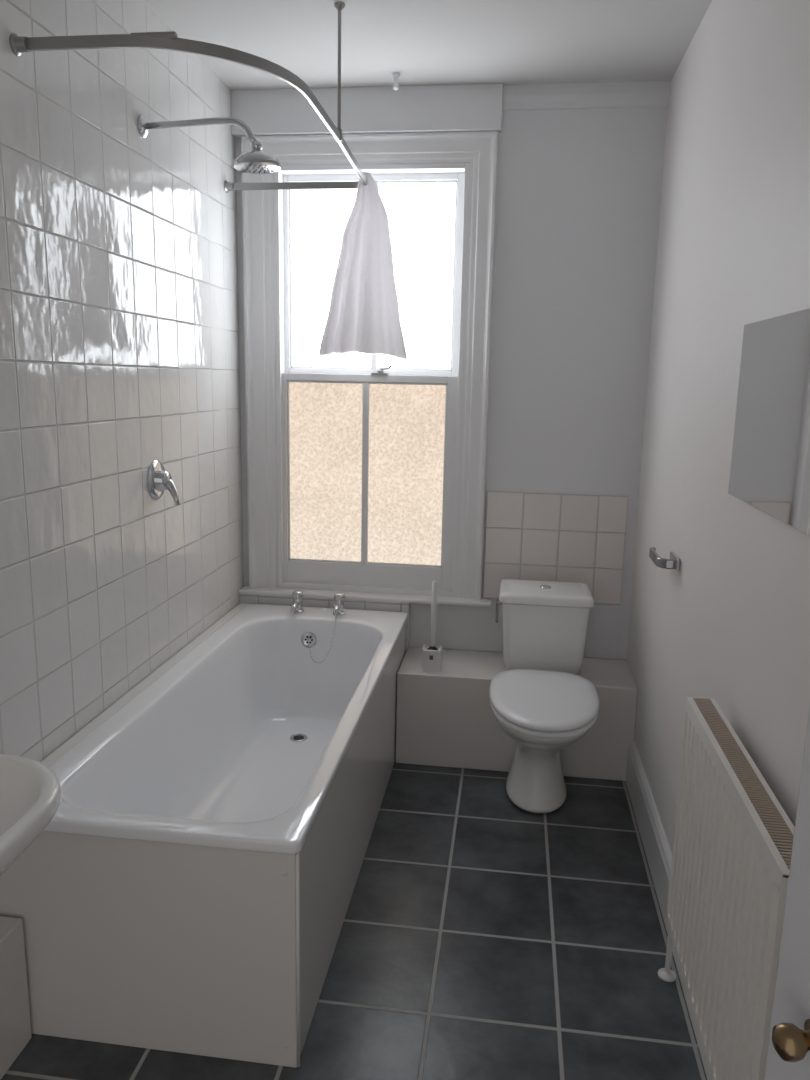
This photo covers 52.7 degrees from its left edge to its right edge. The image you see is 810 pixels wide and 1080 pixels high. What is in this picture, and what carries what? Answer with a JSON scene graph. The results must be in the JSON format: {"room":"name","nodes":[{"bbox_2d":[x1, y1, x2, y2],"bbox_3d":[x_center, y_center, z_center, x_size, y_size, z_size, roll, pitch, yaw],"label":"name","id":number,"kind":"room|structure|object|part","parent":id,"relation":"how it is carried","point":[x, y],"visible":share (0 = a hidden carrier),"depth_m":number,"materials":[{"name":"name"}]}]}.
{"room":"bathroom","nodes":[
{"label":"bathroom","id":0,"kind":"room"},
{"bbox_2d":[0,0,243,761],"bbox_3d":[-0.960,-0.132,1.640,0.120,2.505,3.900,3,11,7],"label":"wall","id":1,"kind":"structure","parent":0,"point":[120,352],"depth_m":2.22,"materials":[{"name":"tile"}]},
{"bbox_2d":[0,754,60,875],"bbox_3d":[-0.768,0.516,1.206,0.422,0.206,0.504,3,11,7],"label":"washbasin","id":2,"kind":"object","parent":1,"relation":"attached to","point":[30,791],"visible":1,"depth_m":1.33,"materials":[{"name":"white ceramic"}]},
{"bbox_2d":[147,460,179,505],"bbox_3d":[-0.737,-0.179,2.556,0.086,0.137,0.124,3,11,7],"label":"shower valve","id":3,"kind":"object","parent":1,"relation":"attached to","point":[159,480],"visible":1,"depth_m":2.53,"materials":[{"name":"silver metal"}]},
{"bbox_3d":[-0.758,-0.186,2.557,0.044,0.124,0.124,3,11,7],"label":"valve plate","id":4,"kind":"part","parent":3,"relation":"part of","materials":[{"name":"silver metal"}]},
{"bbox_3d":[-0.727,-0.154,2.552,0.071,0.089,0.034,6,12,23],"label":"lever","id":5,"kind":"part","parent":3,"relation":"part of","materials":[{"name":"silver metal"}]},
{"bbox_2d":[9,1,366,192],"bbox_3d":[-0.467,-1.344,2.339,0.573,0.376,1.357,3,11,7],"label":"rail","id":6,"kind":"object","parent":1,"relation":"attached to","point":[168,40],"visible":0.96,"depth_m":1.79,"materials":[{"name":"metal"}]},
{"bbox_2d":[319,172,406,359],"bbox_3d":[-0.153,-0.999,3.002,0.335,0.654,0.178,3,11,7],"label":"shower curtain","id":7,"kind":"object","parent":6,"relation":"hanging from","point":[364,316],"visible":0.98,"depth_m":2.98,"materials":[{"name":"white fabric"}]},
{"bbox_2d":[137,115,280,173],"bbox_3d":[-0.558,-1.141,2.346,0.409,0.151,0.132,3,11,7],"label":"shower","id":8,"kind":"object","parent":1,"relation":"attached to","point":[255,161],"visible":1,"depth_m":2.33,"materials":[{"name":"silver metal"}]},
{"bbox_3d":[-0.583,-1.166,2.345,0.338,0.080,0.019,3,11,7],"label":"shower arm","id":9,"kind":"part","parent":8,"relation":"part of","materials":[{"name":"silver metal"}]},
{"bbox_2d":[1,760,706,1079],"bbox_3d":[-0.136,1.184,1.780,1.835,0.100,3.900,3,11,7],"label":"floor","id":10,"kind":"structure","parent":0,"point":[482,936],"depth_m":2.09,"materials":[{"name":"tile"}]},
{"bbox_2d":[0,916,31,1079],"bbox_3d":[-0.951,1.065,1.260,0.100,0.300,1.115,3,11,7],"label":"boxing","id":11,"kind":"structure","parent":10,"relation":"on","point":[15,1024],"depth_m":1.74,"materials":[{"name":"paint"}]},
{"bbox_2d":[0,603,407,1067],"bbox_3d":[-0.455,0.698,2.580,0.711,0.536,1.725,3,11,7],"label":"bathtub","id":12,"kind":"object","parent":10,"relation":"on","point":[189,886],"visible":0.98,"depth_m":1.81,"materials":[{"name":"white ceramic"}]},
{"bbox_3d":[-0.573,0.868,1.758,0.699,0.512,0.010,3,11,7],"label":"panel","id":13,"kind":"part","parent":12,"relation":"part of","materials":[{"name":"paint"}]},
{"bbox_2d":[43,604,407,853],"bbox_3d":[-0.436,0.631,2.559,0.674,0.396,1.714,3,11,7],"label":"tub","id":14,"kind":"object","parent":12,"relation":"in","point":[244,742],"depth_m":2.56,"materials":[{"name":"white ceramic"}]},
{"bbox_2d":[291,590,303,612],"bbox_3d":[-0.433,0.250,3.250,0.048,0.084,0.106,3,11,7],"label":"tap","id":15,"kind":"object","parent":12,"relation":"on","point":[296,607],"visible":1,"depth_m":3.26,"materials":[{"name":"silver metal"}]},
{"bbox_3d":[-0.429,0.217,3.273,0.045,0.028,0.045,3,11,7],"label":"tap handle","id":16,"kind":"part","parent":15,"relation":"part of","materials":[{"name":"silver metal"}]},
{"bbox_3d":[-0.224,0.884,1.716,0.007,0.510,0.007,-2,11,-15],"label":"corner trim","id":17,"kind":"part","parent":12,"relation":"part of","materials":[{"name":"white plastic"}]},
{"bbox_2d":[309,616,336,662],"bbox_3d":[-0.307,0.390,3.180,0.119,0.177,0.065,-5,12,-27],"label":"chain","id":18,"kind":"object","parent":12,"relation":"hanging from","point":[336,616],"visible":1,"depth_m":3.17,"materials":[{"name":"silver metal"}]},
{"bbox_2d":[333,593,344,615],"bbox_3d":[-0.265,0.258,3.229,0.048,0.084,0.106,3,11,7],"label":"tap","id":19,"kind":"object","parent":12,"relation":"on","point":[338,609],"visible":1,"depth_m":3.23,"materials":[{"name":"silver metal"}]},
{"bbox_3d":[-0.261,0.225,3.252,0.045,0.028,0.045,3,11,7],"label":"tap handle","id":20,"kind":"part","parent":19,"relation":"part of","materials":[{"name":"silver metal"}]},
{"bbox_3d":[-0.118,0.724,2.542,0.008,0.512,1.690,3,11,7],"label":"panel","id":21,"kind":"part","parent":12,"relation":"part of","materials":[{"name":"white plastic"}]},
{"bbox_2d":[396,647,637,780],"bbox_3d":[0.428,0.674,3.232,0.890,0.367,0.320,3,11,7],"label":"boxing","id":22,"kind":"structure","parent":10,"relation":"on","point":[445,718],"depth_m":3.10,"materials":[{"name":"paint"}]},
{"bbox_2d":[422,580,442,671],"bbox_3d":[0.107,0.324,3.122,0.074,0.349,0.076,3,11,7],"label":"toilet brush","id":23,"kind":"object","parent":22,"relation":"on","point":[431,654],"visible":1,"depth_m":3.11,"materials":[{"name":"white plastic"}]},
{"bbox_3d":[0.110,0.286,3.115,0.021,0.271,0.022,3,11,7],"label":"handle","id":24,"kind":"part","parent":23,"relation":"part of","materials":[{"name":"white plastic"}]},
{"bbox_2d":[489,579,599,812],"bbox_3d":[0.477,0.569,2.867,0.360,0.714,0.835,3,11,7],"label":"toilet","id":25,"kind":"object","parent":10,"relation":"on","point":[541,703],"visible":1,"depth_m":2.85,"materials":[{"name":"white ceramic"}]},
{"bbox_3d":[0.457,0.539,2.694,0.358,0.017,0.502,3,11,7],"label":"seat","id":26,"kind":"part","parent":25,"relation":"part of","materials":[{"name":"white plastic"}]},
{"bbox_3d":[0.457,0.515,2.689,0.360,0.028,0.503,3,11,7],"label":"lid","id":27,"kind":"part","parent":25,"relation":"part of","materials":[{"name":"white plastic"}]},
{"bbox_3d":[0.523,0.197,3.049,0.338,0.039,0.250,3,11,7],"label":"cistern lid","id":28,"kind":"part","parent":25,"relation":"part of","materials":[{"name":"white ceramic"}]},
{"bbox_2d":[143,0,711,89],"bbox_3d":[-0.086,-1.373,1.282,1.835,0.100,3.900,3,11,7],"label":"ceiling","id":29,"kind":"structure","parent":0,"point":[427,42],"depth_m":2.55,"materials":[{"name":"paint"}]},
{"bbox_2d":[391,72,400,89],"bbox_3d":[-0.032,-1.603,2.864,0.032,0.052,0.032,3,11,7],"label":"ceiling hook","id":30,"kind":"object","parent":29,"relation":"attached to","point":[395,75],"visible":1,"depth_m":2.86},
{"bbox_2d":[235,107,667,659],"bbox_3d":[0.132,-0.437,3.312,1.595,2.505,0.160,3,11,7],"label":"wall","id":31,"kind":"structure","parent":0,"point":[578,194],"depth_m":3.08,"materials":[{"name":"white paint"}]},
{"bbox_2d":[240,594,410,649],"bbox_3d":[-0.335,0.332,3.412,0.712,0.207,0.058,3,11,7],"label":"upstand","id":32,"kind":"structure","parent":31,"relation":"attached to","point":[244,598],"depth_m":3.36,"materials":[{"name":"tile"}]},
{"bbox_2d":[238,586,491,606],"bbox_3d":[-0.162,0.222,3.410,1.045,0.016,0.175,3,11,7],"label":"window sill","id":33,"kind":"structure","parent":31,"relation":"attached to","point":[244,590],"depth_m":3.34,"materials":[{"name":"white wood"}]},
{"bbox_2d":[231,83,502,137],"bbox_3d":[-0.148,-1.585,3.025,1.010,0.153,0.045,3,11,7],"label":"bulkhead","id":34,"kind":"object","parent":31,"relation":"attached to","point":[457,107],"visible":1,"depth_m":3.00,"materials":[{"name":"white paint"}]},
{"bbox_2d":[241,131,498,599],"bbox_3d":[-0.156,-0.643,3.213,0.970,1.767,0.032,3,11,7],"label":"trim","id":35,"kind":"structure","parent":31,"relation":"attached to","point":[479,149],"depth_m":3.17,"materials":[{"name":"white wood"}]},
{"bbox_2d":[274,163,469,596],"bbox_3d":[-0.138,-0.606,3.292,0.750,1.665,0.128,3,11,7],"label":"window","id":36,"kind":"structure","parent":31,"relation":"in","point":[368,446],"depth_m":3.28,"materials":[{"name":"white glass"}]},
{"bbox_3d":[-0.159,-0.267,3.334,0.650,0.742,0.006,3,11,7],"label":"glass pane","id":37,"kind":"part","parent":36,"relation":"part of","materials":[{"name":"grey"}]},
{"bbox_3d":[-0.148,-0.233,3.337,0.720,0.865,0.038,3,11,7],"label":"sash","id":38,"kind":"part","parent":36,"relation":"part of","materials":[{"name":"beige glass"}]},
{"bbox_3d":[-0.132,-1.034,3.226,0.660,0.710,0.006,3,11,7],"label":"glass pane","id":39,"kind":"part","parent":36,"relation":"part of","materials":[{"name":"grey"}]},
{"bbox_3d":[-0.127,-1.036,3.225,0.720,0.765,0.035,3,11,7],"label":"sash","id":40,"kind":"part","parent":36,"relation":"part of","materials":[{"name":"glass"}]},
{"bbox_2d":[410,597,619,658],"bbox_3d":[0.439,0.351,3.337,0.841,0.228,0.006,3,11,7],"label":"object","id":41,"kind":"structure","parent":31,"relation":"attached to","point":[475,628],"depth_m":3.35,"materials":[{"name":"white paint"}]},
{"bbox_2d":[483,491,627,604],"bbox_3d":[0.591,0.032,3.252,0.545,0.435,0.012,3,11,7],"label":"backsplash","id":42,"kind":"structure","parent":31,"relation":"attached to","point":[576,538],"depth_m":3.24,"materials":[{"name":"tile"}]},
{"bbox_2d":[502,81,670,109],"bbox_3d":[0.644,-1.589,2.928,0.585,0.077,0.022,3,11,7],"label":"trim","id":43,"kind":"structure","parent":31,"relation":"attached to","point":[647,93],"depth_m":2.92,"materials":[{"name":"white paint"}]},
{"bbox_2d":[627,0,809,855],"bbox_3d":[0.739,-0.057,1.422,0.120,2.505,3.900,3,11,7],"label":"wall","id":44,"kind":"structure","parent":0,"point":[731,627],"depth_m":1.98,"materials":[{"name":"white paint"}]},
{"bbox_2d":[649,547,679,570],"bbox_3d":[0.771,0.053,2.443,0.063,0.036,0.188,3,11,7],"label":"toilet roll holder","id":45,"kind":"object","parent":44,"relation":"attached to","point":[673,562],"visible":1,"depth_m":2.37,"materials":[{"name":"silver metal"}]},
{"bbox_3d":[0.792,0.061,2.404,0.011,0.036,0.110,3,11,7],"label":"wall plate","id":46,"kind":"part","parent":45,"relation":"part of","materials":[{"name":"silver metal"}]},
{"bbox_2d":[626,741,710,1079],"bbox_3d":[0.632,1.109,1.545,0.020,0.165,3.074,3,11,7],"label":"baseboard","id":47,"kind":"structure","parent":44,"relation":"attached to","point":[658,853],"depth_m":2.50,"materials":[{"name":"white wood"}]},
{"bbox_2d":[658,697,794,1079],"bbox_3d":[0.619,0.780,1.609,0.089,0.786,0.806,3,11,7],"label":"radiator","id":48,"kind":"object","parent":44,"relation":"attached to","point":[732,848],"visible":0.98,"depth_m":1.44,"materials":[{"name":"metal"}]},
{"bbox_2d":[693,698,793,870],"bbox_3d":[0.604,0.410,1.468,0.039,0.004,0.659,3,11,7],"label":"grille","id":49,"kind":"object","parent":48,"relation":"attached to","point":[771,826],"depth_m":1.40,"materials":[{"name":"beige metal"}]},
{"bbox_2d":[728,308,809,534],"bbox_3d":[0.693,-0.233,1.532,0.013,0.364,0.512,3,11,7],"label":"wall mirror","id":50,"kind":"object","parent":44,"relation":"attached to","point":[770,469],"visible":1,"depth_m":1.51,"materials":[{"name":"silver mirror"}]},
{"bbox_2d":[764,705,809,1079],"bbox_3d":[0.397,0.379,0.370,0.076,2.020,0.747,-1,11,-9],"label":"door","id":51,"kind":"structure","parent":44,"relation":"in","point":[788,1055],"depth_m":0.71,"materials":[{"name":"paint"}]},
{"bbox_3d":[0.330,0.422,0.689,0.038,0.030,0.030,-1,11,-9],"label":"knob","id":52,"kind":"part","parent":51,"relation":"part of","materials":[{"name":"gold metal"}]}
]}

